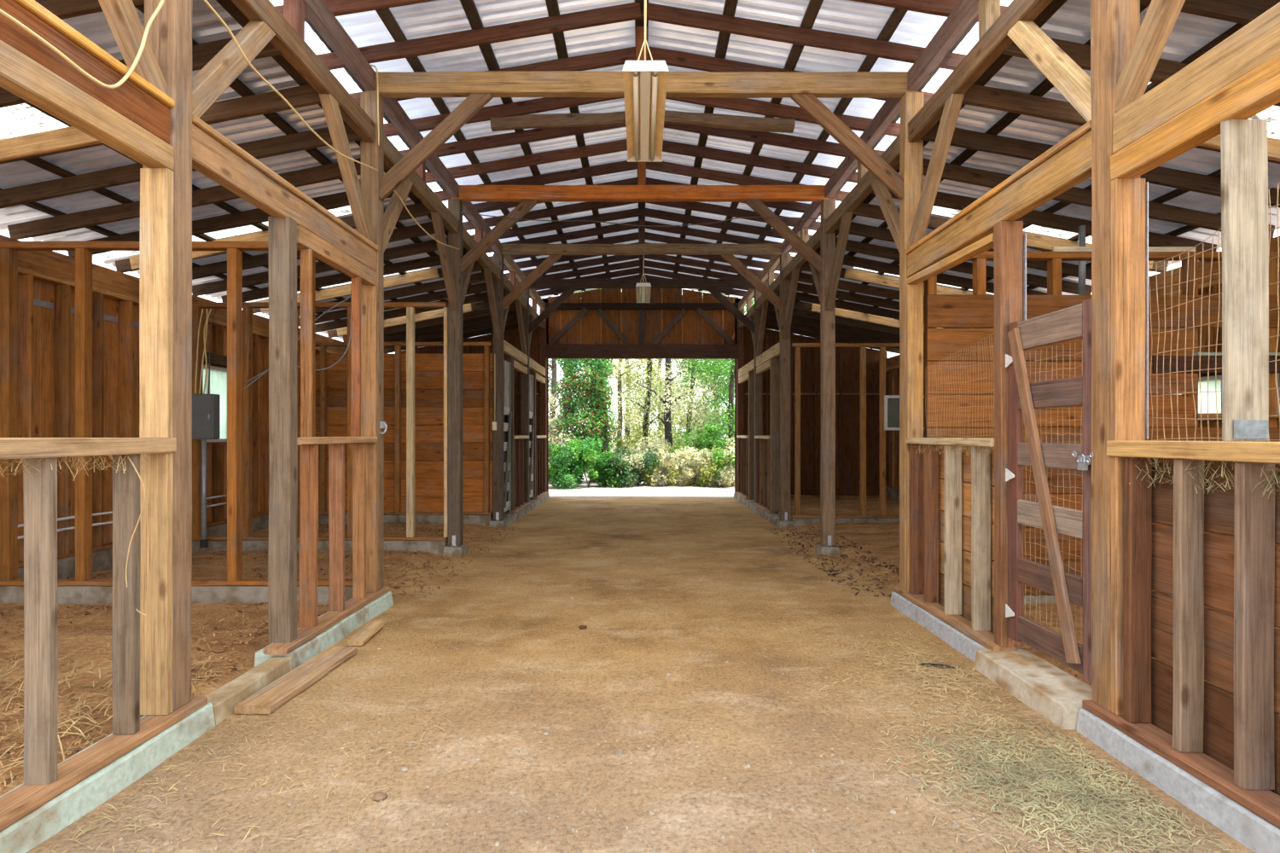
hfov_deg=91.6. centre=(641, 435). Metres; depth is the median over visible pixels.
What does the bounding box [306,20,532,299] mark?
roof purlin
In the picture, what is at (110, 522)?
pipe
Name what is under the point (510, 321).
rafter
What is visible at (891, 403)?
sash
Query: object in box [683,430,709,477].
shrub
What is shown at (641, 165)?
post
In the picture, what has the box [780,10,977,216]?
roof panel
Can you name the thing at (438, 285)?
rafter
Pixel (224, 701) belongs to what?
kerb
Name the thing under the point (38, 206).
roof purlin
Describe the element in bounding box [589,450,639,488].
shrub
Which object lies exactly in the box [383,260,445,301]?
roof purlin
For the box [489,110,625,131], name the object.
collar timber
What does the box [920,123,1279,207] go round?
rafter
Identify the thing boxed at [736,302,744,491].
timber post
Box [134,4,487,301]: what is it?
roof purlin
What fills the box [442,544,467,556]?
concrete pier
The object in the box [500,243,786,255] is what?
cross beam
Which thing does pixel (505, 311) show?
knee brace
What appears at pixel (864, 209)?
rafter
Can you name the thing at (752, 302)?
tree
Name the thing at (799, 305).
rafter
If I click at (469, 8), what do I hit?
roof purlin
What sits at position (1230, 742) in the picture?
wall
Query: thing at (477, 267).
rafter
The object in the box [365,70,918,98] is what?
cross beam
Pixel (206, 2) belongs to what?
cable
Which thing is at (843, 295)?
rafter
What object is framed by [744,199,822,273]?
knee brace
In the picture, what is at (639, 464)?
shrub
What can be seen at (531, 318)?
knee brace
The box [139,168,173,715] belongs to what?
post
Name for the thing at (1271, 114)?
roof panel
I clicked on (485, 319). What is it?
rafter
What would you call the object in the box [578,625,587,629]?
clod
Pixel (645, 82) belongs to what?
light
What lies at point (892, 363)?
wall
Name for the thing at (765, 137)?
rafter
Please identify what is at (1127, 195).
post
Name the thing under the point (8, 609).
litter
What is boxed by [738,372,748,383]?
header
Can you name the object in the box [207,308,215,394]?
cable
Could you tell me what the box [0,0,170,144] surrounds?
header
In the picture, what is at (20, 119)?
roof panel
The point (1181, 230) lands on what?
roof purlin
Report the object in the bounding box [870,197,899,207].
roof panel
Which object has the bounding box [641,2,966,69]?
rafter
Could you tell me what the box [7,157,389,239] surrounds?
rafter
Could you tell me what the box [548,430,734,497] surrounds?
ground
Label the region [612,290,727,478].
tree
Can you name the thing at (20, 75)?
header
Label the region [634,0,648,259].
board
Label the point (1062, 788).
hay
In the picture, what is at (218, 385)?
window
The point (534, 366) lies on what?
header
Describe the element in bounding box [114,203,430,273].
rafter
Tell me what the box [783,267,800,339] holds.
knee brace
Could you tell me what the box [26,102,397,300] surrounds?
roof purlin
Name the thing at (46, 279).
wall
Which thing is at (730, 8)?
roof purlin
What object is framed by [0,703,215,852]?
kerb
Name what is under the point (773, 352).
header
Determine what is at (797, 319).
rafter
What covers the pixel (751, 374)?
timber post
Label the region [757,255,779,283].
plate
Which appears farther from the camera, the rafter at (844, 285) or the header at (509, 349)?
the header at (509, 349)
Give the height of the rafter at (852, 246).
0.832 m
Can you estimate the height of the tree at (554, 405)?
9.022 m
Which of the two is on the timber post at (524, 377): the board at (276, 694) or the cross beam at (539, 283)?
the cross beam at (539, 283)
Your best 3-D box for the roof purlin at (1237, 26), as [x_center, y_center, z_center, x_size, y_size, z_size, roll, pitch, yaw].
[3.700,-2.509,8.900,0.099,0.051,12.800,0,0,0]
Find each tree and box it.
[547,296,623,461]
[548,359,579,447]
[552,288,622,482]
[563,359,681,454]
[578,359,684,454]
[606,359,695,453]
[608,359,708,448]
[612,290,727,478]
[620,290,746,451]
[653,359,734,447]
[665,272,779,458]
[672,359,734,457]
[692,302,753,439]
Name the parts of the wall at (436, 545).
plate, sill plate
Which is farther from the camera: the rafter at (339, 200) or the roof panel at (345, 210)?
the roof panel at (345, 210)
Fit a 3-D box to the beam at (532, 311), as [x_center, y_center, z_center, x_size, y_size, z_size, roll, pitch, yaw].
[-2.406,-2.675,14.045,0.107,0.181,2.212,0,0,0]
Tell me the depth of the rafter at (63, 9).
3.56 m
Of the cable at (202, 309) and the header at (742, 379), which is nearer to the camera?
the cable at (202, 309)
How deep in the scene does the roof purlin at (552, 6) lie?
5.96 m
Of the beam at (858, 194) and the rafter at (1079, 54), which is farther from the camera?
the beam at (858, 194)
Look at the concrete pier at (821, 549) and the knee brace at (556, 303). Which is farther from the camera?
the knee brace at (556, 303)
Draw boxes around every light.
[622,0,669,162]
[635,255,651,302]
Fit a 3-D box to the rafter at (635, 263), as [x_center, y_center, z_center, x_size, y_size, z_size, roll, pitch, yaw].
[-1.506,-3.449,13.348,3.010,0.621,0.050,0,0,0]
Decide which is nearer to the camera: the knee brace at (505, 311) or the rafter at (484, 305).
the knee brace at (505, 311)
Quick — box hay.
[837,696,1238,852]
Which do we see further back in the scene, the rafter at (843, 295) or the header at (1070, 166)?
the rafter at (843, 295)
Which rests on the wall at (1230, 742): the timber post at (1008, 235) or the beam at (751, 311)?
the timber post at (1008, 235)
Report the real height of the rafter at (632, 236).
0.615 m
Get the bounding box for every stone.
[372,791,387,801]
[401,766,408,772]
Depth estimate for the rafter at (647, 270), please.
13.94 m
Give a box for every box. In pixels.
[192,394,220,548]
[492,421,497,430]
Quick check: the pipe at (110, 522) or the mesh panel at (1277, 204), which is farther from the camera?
the pipe at (110, 522)
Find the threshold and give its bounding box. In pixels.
[974,649,1092,729]
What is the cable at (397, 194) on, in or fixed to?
attached to the timber post at (371, 154)
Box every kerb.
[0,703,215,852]
[206,657,292,725]
[254,591,393,669]
[503,493,549,525]
[733,493,779,525]
[890,591,1021,662]
[1076,708,1279,852]
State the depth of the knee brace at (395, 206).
6.00 m
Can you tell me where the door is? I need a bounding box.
[503,360,511,512]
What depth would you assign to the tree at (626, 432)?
30.88 m
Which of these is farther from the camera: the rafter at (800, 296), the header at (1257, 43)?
the rafter at (800, 296)
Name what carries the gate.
attached to the timber post at (1008, 235)
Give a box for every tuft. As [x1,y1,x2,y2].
[0,453,153,482]
[914,440,994,459]
[1128,458,1279,499]
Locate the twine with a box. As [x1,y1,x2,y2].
[125,456,146,616]
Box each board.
[0,126,101,162]
[128,230,267,270]
[234,645,356,714]
[260,267,439,311]
[336,303,472,337]
[347,621,383,645]
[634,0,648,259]
[810,303,942,332]
[843,268,972,294]
[1023,232,1153,270]
[1198,133,1279,162]
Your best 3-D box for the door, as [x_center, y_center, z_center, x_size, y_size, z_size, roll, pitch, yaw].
[-2.391,0.030,10.930,0.114,2.680,0.732,0,0,0]
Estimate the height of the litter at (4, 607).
0.085 m
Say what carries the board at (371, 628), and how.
on the floor
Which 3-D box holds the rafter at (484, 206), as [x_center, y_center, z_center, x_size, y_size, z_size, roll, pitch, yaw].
[-1.506,-3.451,9.082,3.010,0.620,0.051,0,0,0]
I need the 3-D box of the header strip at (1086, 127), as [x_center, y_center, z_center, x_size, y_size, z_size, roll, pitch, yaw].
[2.386,-1.618,4.370,0.122,0.043,2.260,0,0,0]
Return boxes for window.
[203,352,226,442]
[1172,350,1279,420]
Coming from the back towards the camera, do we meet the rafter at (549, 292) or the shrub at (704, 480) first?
the shrub at (704, 480)
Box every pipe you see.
[17,494,226,528]
[17,501,226,539]
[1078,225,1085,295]
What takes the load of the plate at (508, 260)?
on the timber post at (497, 258)
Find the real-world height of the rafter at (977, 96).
0.826 m
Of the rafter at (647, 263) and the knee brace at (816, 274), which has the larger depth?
the rafter at (647, 263)
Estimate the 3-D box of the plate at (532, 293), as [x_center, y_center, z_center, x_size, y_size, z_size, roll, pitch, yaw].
[-2.389,-3.126,14.045,0.097,0.176,2.212,0,0,0]
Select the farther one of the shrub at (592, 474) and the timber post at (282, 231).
the shrub at (592, 474)
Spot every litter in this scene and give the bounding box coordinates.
[0,523,466,780]
[0,523,475,779]
[0,523,477,791]
[0,600,328,794]
[0,653,240,791]
[43,616,520,852]
[92,548,435,585]
[388,528,519,597]
[655,599,1095,827]
[766,525,899,597]
[791,495,1085,680]
[852,619,1039,744]
[861,645,1239,852]
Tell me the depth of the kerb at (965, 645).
4.76 m
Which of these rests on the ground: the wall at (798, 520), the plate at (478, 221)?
the wall at (798, 520)
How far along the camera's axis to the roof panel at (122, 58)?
4.28 m
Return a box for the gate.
[1005,298,1093,682]
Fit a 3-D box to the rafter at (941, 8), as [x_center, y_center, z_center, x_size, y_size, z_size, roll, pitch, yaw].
[1.506,-3.451,4.809,3.009,0.620,0.051,0,0,0]
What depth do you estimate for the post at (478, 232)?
9.17 m
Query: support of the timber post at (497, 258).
on the concrete pier at (501, 524)
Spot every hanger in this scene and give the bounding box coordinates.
[635,26,647,60]
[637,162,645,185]
[638,218,645,244]
[639,259,644,279]
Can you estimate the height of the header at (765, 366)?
0.133 m
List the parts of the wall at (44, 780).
rail, sill plate, sill plate, rail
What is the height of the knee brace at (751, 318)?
1.053 m
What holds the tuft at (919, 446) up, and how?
attached to the wall at (1230, 742)
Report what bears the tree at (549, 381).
on the ground
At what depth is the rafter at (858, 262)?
9.05 m
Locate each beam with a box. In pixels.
[231,0,375,142]
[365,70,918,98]
[384,133,458,232]
[451,185,828,202]
[462,226,500,279]
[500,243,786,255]
[503,273,527,309]
[528,279,755,289]
[529,303,545,328]
[738,303,754,328]
[756,274,779,308]
[782,226,820,279]
[825,133,900,233]
[907,0,1052,142]
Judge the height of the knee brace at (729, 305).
1.015 m
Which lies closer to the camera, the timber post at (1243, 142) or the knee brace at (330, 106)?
the timber post at (1243, 142)
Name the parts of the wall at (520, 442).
sill plate, rail, sill plate, rail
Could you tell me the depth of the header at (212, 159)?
3.87 m
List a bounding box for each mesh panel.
[925,333,994,437]
[1148,182,1279,442]
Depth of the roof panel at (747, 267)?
12.85 m
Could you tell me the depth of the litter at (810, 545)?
7.42 m
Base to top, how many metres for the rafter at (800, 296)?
0.837 m
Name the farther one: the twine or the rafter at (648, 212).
the rafter at (648, 212)
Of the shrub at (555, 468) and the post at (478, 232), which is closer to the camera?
the post at (478, 232)
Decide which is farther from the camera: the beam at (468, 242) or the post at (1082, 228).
the beam at (468, 242)
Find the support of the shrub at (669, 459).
on the ground
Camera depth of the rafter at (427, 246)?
8.45 m
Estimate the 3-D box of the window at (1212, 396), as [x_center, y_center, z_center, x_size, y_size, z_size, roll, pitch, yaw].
[6.014,-0.476,6.450,0.172,0.631,1.400,0,0,0]
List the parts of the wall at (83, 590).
plate, sill plate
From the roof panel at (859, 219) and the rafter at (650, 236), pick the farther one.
the rafter at (650, 236)
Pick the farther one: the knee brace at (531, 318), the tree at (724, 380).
the tree at (724, 380)
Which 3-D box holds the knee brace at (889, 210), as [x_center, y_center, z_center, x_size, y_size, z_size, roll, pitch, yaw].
[2.405,-2.122,5.998,0.091,1.052,0.855,0,0,0]
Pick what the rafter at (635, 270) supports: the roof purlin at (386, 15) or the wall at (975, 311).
the roof purlin at (386, 15)
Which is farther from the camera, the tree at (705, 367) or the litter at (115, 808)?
the tree at (705, 367)
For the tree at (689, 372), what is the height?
9.014 m
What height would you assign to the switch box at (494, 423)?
0.140 m
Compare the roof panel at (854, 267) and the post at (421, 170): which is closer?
the post at (421, 170)
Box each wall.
[0,234,394,579]
[0,241,352,605]
[0,249,389,831]
[192,302,448,555]
[298,342,493,526]
[394,288,889,495]
[506,435,547,512]
[735,435,778,512]
[790,343,948,526]
[885,235,1279,500]
[893,437,1279,829]
[923,246,1279,605]
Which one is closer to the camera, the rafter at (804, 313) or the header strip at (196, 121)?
the header strip at (196, 121)
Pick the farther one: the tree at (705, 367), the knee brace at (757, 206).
the tree at (705, 367)
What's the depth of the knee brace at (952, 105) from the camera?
5.05 m
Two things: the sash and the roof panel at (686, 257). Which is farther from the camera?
the roof panel at (686, 257)
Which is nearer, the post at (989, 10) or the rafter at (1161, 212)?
the post at (989, 10)
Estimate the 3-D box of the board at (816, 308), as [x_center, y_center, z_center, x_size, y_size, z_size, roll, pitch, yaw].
[4.600,-2.234,12.085,2.628,0.639,0.047,0,0,0]
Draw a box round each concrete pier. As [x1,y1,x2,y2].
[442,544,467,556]
[489,519,506,528]
[776,519,793,528]
[815,544,840,555]
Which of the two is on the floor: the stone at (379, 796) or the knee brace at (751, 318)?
the stone at (379, 796)
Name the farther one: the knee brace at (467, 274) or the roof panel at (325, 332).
the roof panel at (325, 332)
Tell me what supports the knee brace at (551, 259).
attached to the timber post at (497, 258)
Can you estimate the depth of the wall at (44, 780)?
2.86 m
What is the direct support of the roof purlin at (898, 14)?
on the rafter at (650, 236)
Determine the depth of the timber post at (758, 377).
12.80 m
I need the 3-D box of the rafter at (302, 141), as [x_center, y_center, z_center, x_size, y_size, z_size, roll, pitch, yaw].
[-4.275,-2.303,5.421,3.676,0.836,0.057,0,0,0]
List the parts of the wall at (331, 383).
plate, sill plate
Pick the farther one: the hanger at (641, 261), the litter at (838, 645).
the hanger at (641, 261)
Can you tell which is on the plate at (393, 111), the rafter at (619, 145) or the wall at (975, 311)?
the rafter at (619, 145)
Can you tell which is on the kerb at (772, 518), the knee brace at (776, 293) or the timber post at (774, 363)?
the timber post at (774, 363)
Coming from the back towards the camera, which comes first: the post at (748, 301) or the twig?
the post at (748, 301)
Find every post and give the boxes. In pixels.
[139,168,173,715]
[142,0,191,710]
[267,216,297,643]
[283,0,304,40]
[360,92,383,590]
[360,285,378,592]
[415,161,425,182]
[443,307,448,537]
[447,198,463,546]
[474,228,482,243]
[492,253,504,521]
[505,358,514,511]
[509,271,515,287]
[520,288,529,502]
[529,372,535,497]
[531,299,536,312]
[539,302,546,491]
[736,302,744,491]
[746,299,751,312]
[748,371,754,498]
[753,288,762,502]
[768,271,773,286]
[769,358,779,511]
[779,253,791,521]
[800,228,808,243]
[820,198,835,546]
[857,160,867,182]
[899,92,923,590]
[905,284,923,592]
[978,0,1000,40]
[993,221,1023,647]
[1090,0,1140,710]
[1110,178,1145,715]
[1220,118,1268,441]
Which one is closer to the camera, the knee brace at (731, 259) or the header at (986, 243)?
the header at (986, 243)
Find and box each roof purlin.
[0,188,341,320]
[23,157,343,299]
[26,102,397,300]
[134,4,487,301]
[215,0,483,272]
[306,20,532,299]
[375,7,558,296]
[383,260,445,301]
[459,0,585,290]
[545,0,610,279]
[672,0,738,279]
[698,0,823,291]
[725,7,907,296]
[750,21,977,299]
[764,4,1147,329]
[799,0,1067,272]
[837,23,1245,301]
[865,184,1092,314]
[870,212,1221,349]
[896,168,1221,319]
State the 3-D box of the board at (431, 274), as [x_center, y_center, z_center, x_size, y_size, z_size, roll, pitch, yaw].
[-4.525,-2.248,9.645,2.778,0.676,0.044,0,0,0]
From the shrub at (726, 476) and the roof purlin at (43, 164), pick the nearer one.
the roof purlin at (43, 164)
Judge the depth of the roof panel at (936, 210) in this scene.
7.23 m
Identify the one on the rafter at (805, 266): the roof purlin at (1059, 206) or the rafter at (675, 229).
the roof purlin at (1059, 206)
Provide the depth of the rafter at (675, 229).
10.89 m
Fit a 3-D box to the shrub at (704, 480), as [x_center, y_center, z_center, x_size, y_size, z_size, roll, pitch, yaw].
[2.254,1.024,19.237,1.475,1.395,1.346,0,0,0]
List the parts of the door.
door rail, door rail, door rail, door rail, door rail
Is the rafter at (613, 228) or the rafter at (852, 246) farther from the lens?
the rafter at (613, 228)
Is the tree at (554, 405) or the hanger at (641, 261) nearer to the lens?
the hanger at (641, 261)
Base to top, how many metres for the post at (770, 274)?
0.273 m
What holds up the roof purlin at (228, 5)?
on the rafter at (214, 269)
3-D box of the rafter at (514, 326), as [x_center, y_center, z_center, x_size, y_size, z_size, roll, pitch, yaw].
[-4.275,-2.301,14.570,3.677,0.831,0.057,0,0,0]
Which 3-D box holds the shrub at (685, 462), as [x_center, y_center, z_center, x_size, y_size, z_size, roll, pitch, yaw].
[1.591,1.075,19.558,1.377,1.456,1.358,0,0,-3]
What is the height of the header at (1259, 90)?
0.134 m
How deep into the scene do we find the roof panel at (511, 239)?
10.90 m
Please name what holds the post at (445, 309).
on the wall at (436, 545)
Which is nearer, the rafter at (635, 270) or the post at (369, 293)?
the post at (369, 293)
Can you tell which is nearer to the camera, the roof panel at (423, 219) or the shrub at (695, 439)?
the roof panel at (423, 219)
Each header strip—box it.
[13,0,174,107]
[192,114,378,250]
[905,120,1091,254]
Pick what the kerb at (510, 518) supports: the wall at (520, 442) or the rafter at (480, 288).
the wall at (520, 442)
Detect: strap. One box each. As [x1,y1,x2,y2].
[1022,233,1026,320]
[1145,181,1148,439]
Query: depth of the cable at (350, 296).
7.49 m
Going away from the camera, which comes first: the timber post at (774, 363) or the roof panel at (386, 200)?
the roof panel at (386, 200)
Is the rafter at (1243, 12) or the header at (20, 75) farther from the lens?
the rafter at (1243, 12)
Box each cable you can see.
[0,0,164,88]
[194,308,203,394]
[198,308,207,394]
[203,0,378,171]
[203,308,211,394]
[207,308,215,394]
[242,296,350,390]
[243,334,350,384]
[370,64,379,145]
[394,190,459,249]
[460,211,826,226]
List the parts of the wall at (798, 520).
plate, sill plate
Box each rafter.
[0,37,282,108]
[0,83,320,163]
[0,123,362,209]
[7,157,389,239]
[34,0,144,19]
[67,191,413,257]
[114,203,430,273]
[192,221,448,279]
[192,237,448,296]
[221,249,467,302]
[252,261,483,314]
[274,0,437,21]
[298,272,494,316]
[298,282,487,326]
[315,289,505,332]
[316,2,641,69]
[326,300,514,337]
[342,302,522,342]
[349,46,636,105]
[384,97,624,137]
[384,310,517,342]
[384,317,517,348]
[384,323,518,353]
[399,125,625,157]
[425,139,627,183]
[434,160,637,201]
[462,177,637,215]
[462,201,641,230]
[470,208,641,238]
[485,221,639,253]
[488,232,638,260]
[503,242,638,271]
[504,255,641,279]
[515,260,639,286]
[529,274,639,298]
[535,267,639,290]
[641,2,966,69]
[641,201,820,230]
[641,208,812,238]
[641,254,779,279]
[644,260,767,286]
[644,267,749,290]
[644,274,754,298]
[645,161,849,201]
[645,177,820,215]
[645,221,797,253]
[645,232,794,260]
[645,242,779,271]
[647,46,934,105]
[662,139,857,183]
[663,123,884,157]
[665,97,900,137]
[753,316,899,348]
[761,302,924,337]
[764,322,899,354]
[766,310,899,342]
[768,300,812,311]
[778,289,972,328]
[789,272,924,304]
[797,282,924,315]
[799,261,895,288]
[815,250,1047,295]
[834,221,1091,279]
[835,237,1091,295]
[849,0,1007,22]
[852,203,1168,273]
[869,189,1216,251]
[893,158,1274,238]
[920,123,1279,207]
[961,84,1279,163]
[1000,37,1279,106]
[1140,0,1279,24]
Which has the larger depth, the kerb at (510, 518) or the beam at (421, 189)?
the kerb at (510, 518)
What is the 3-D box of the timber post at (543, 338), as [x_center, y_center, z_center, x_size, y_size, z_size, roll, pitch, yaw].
[-2.410,-0.899,15.220,0.168,4.637,0.138,0,0,0]
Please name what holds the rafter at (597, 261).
on the plate at (508, 260)
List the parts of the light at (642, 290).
plate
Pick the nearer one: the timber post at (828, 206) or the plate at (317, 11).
the plate at (317, 11)
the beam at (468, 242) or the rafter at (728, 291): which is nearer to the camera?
the beam at (468, 242)
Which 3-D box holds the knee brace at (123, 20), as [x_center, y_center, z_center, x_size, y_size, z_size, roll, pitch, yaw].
[-2.405,-2.122,2.742,0.090,1.051,0.856,0,0,0]
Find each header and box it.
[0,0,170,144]
[0,39,174,170]
[192,123,376,271]
[296,224,377,285]
[503,339,527,365]
[514,360,527,373]
[529,357,545,376]
[535,372,545,383]
[738,360,754,378]
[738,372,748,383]
[756,342,779,366]
[756,360,770,373]
[907,130,1091,277]
[907,232,993,284]
[1110,54,1279,180]
[1112,2,1279,153]
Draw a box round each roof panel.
[0,84,385,251]
[0,103,69,139]
[62,0,243,58]
[92,205,351,261]
[103,202,447,299]
[116,35,234,60]
[192,56,297,99]
[247,267,429,302]
[253,266,487,324]
[304,10,502,219]
[321,296,504,339]
[384,196,413,207]
[389,0,895,257]
[482,214,529,261]
[507,258,553,297]
[536,240,639,295]
[644,240,746,295]
[729,258,775,299]
[752,214,801,261]
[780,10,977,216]
[796,266,994,311]
[836,202,1179,295]
[854,267,994,294]
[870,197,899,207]
[898,84,1279,251]
[931,205,1091,244]
[985,56,1090,99]
[1040,0,1236,61]
[1047,35,1181,62]
[1147,81,1279,139]
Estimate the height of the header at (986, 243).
0.065 m
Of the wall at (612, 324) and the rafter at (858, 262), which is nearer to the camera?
the rafter at (858, 262)
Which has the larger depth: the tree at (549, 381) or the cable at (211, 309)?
the tree at (549, 381)
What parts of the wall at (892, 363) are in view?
sill plate, plate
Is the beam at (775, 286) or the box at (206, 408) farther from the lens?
the beam at (775, 286)
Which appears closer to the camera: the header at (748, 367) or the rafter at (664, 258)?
the rafter at (664, 258)
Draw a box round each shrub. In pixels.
[548,416,575,484]
[548,434,619,487]
[548,440,599,489]
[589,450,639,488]
[612,444,660,486]
[615,433,645,460]
[616,453,679,486]
[630,436,680,465]
[642,447,705,486]
[674,446,715,485]
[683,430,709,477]
[691,445,734,487]
[700,424,734,472]
[706,446,734,487]
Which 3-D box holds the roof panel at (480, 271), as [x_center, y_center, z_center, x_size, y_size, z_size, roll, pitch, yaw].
[-4.410,-2.416,10.750,3.880,0.777,2.060,0,0,0]
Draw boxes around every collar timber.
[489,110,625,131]
[663,110,795,133]
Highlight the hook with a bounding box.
[380,421,387,434]
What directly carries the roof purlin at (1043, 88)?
on the rafter at (768, 326)
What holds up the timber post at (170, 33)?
on the wall at (44, 780)
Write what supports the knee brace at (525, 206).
attached to the timber post at (455, 206)
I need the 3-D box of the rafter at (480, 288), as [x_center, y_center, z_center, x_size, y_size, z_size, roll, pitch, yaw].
[-4.275,-2.303,10.910,3.676,0.832,0.057,0,0,0]
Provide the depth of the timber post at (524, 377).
12.80 m
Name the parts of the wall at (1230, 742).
rail, sill plate, sill plate, rail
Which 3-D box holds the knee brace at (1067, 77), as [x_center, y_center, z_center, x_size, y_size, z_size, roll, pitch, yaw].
[2.404,-2.122,3.598,0.091,1.052,0.852,0,0,0]
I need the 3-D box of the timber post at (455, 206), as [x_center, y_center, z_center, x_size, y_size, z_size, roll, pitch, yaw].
[-2.411,-0.795,8.056,0.166,4.470,0.154,0,0,0]
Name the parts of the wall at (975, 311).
sill plate, plate, plate, window sill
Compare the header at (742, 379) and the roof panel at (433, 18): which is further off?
the header at (742, 379)
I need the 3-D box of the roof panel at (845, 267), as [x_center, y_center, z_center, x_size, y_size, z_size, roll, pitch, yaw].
[4.410,-2.416,10.750,3.880,0.777,2.060,0,0,0]
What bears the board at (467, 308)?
attached to the rafter at (484, 305)
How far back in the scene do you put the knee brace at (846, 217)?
7.58 m
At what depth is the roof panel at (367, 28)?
5.79 m
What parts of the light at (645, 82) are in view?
plate, hanging cord, hanging cord, plate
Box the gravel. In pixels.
[118,570,1151,852]
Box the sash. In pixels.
[884,395,924,430]
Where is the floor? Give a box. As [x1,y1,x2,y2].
[0,494,1279,852]
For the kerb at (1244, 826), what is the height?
0.162 m
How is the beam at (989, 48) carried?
attached to the timber post at (910, 154)
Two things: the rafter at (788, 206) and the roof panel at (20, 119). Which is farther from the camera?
the rafter at (788, 206)
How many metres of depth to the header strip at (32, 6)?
2.64 m
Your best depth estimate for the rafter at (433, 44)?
5.40 m
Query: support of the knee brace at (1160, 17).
attached to the timber post at (1114, 24)
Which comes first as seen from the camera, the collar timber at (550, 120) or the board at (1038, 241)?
the collar timber at (550, 120)
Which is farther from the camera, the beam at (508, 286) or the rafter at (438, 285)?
the beam at (508, 286)
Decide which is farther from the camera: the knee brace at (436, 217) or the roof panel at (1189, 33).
the knee brace at (436, 217)
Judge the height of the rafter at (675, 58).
0.616 m
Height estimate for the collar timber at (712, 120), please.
0.238 m
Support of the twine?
hanging from the wall at (44, 780)
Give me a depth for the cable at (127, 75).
2.65 m
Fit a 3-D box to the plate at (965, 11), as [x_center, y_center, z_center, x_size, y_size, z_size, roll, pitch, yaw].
[2.389,-3.125,4.370,0.099,0.177,2.262,0,0,0]
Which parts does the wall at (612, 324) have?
plywood panel, plywood panel, plywood panel, plywood panel, plywood panel, plywood panel, plywood panel, plywood panel, plywood panel, plywood panel, plywood panel, plywood panel, plywood panel, plywood panel, plywood panel, plywood panel, plywood panel, plywood panel, plywood panel, plywood panel, plywood panel, plywood panel, plywood panel, plywood panel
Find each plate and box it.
[303,0,375,91]
[383,98,459,197]
[462,202,501,253]
[503,255,525,282]
[529,288,545,309]
[738,288,754,310]
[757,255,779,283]
[781,201,820,253]
[824,98,901,198]
[907,0,979,91]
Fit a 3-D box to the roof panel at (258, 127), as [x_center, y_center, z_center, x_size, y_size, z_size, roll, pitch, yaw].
[-4.410,-2.416,5.870,3.880,0.777,2.060,0,0,0]
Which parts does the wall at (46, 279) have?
sill plate, plate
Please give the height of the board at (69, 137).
0.509 m
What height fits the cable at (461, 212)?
0.186 m
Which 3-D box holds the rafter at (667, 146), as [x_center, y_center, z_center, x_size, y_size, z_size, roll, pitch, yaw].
[1.506,-3.449,7.859,3.009,0.618,0.052,0,0,0]
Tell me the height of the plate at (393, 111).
0.178 m
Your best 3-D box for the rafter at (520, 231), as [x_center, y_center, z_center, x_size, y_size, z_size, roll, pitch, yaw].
[-1.506,-3.450,10.299,3.009,0.619,0.051,0,0,0]
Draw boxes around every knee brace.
[98,0,167,94]
[192,20,275,118]
[318,93,374,243]
[378,93,492,200]
[383,178,413,253]
[430,211,457,310]
[460,199,538,273]
[462,262,474,304]
[482,267,500,339]
[502,254,562,309]
[503,290,511,332]
[514,301,526,354]
[528,287,576,333]
[529,316,534,350]
[706,287,755,333]
[721,254,780,309]
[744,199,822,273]
[749,316,754,349]
[756,301,768,356]
[772,290,779,328]
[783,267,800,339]
[791,93,904,199]
[808,262,820,302]
[825,211,853,310]
[871,179,899,252]
[908,93,964,247]
[1006,20,1091,122]
[1115,0,1185,111]
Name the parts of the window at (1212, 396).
pane, frame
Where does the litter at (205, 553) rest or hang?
on the floor
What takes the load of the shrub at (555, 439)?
on the ground
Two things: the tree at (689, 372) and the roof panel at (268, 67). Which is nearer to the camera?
the roof panel at (268, 67)
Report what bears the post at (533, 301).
on the beam at (532, 311)
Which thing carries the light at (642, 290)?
hanging from the cross beam at (645, 248)
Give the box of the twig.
[919,663,954,669]
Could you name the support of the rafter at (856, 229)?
attached to the beam at (858, 194)
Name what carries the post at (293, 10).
on the beam at (287, 40)
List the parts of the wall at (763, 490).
rail, sill plate, rail, sill plate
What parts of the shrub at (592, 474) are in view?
stem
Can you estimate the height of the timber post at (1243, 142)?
1.283 m
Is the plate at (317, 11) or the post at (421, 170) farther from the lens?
the post at (421, 170)
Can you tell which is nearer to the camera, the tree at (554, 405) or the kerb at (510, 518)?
the kerb at (510, 518)
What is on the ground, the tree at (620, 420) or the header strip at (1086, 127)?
the tree at (620, 420)
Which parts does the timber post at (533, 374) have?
stall door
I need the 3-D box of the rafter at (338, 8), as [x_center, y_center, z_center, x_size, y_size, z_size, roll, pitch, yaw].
[-1.506,-3.454,4.810,3.010,0.616,0.053,0,0,0]
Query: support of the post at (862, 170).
on the beam at (858, 194)
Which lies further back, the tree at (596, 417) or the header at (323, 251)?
the tree at (596, 417)
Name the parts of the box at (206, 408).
box door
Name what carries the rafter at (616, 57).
on the plate at (393, 111)
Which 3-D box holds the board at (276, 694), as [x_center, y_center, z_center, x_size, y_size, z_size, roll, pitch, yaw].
[-2.116,1.507,3.895,0.208,0.048,0.951,0,0,3]
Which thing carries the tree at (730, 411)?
on the ground
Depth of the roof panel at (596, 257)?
13.46 m
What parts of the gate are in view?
gate rail, gate rail, gate rail, gate rail, gate rail, gate rail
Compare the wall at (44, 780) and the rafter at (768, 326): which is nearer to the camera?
the wall at (44, 780)

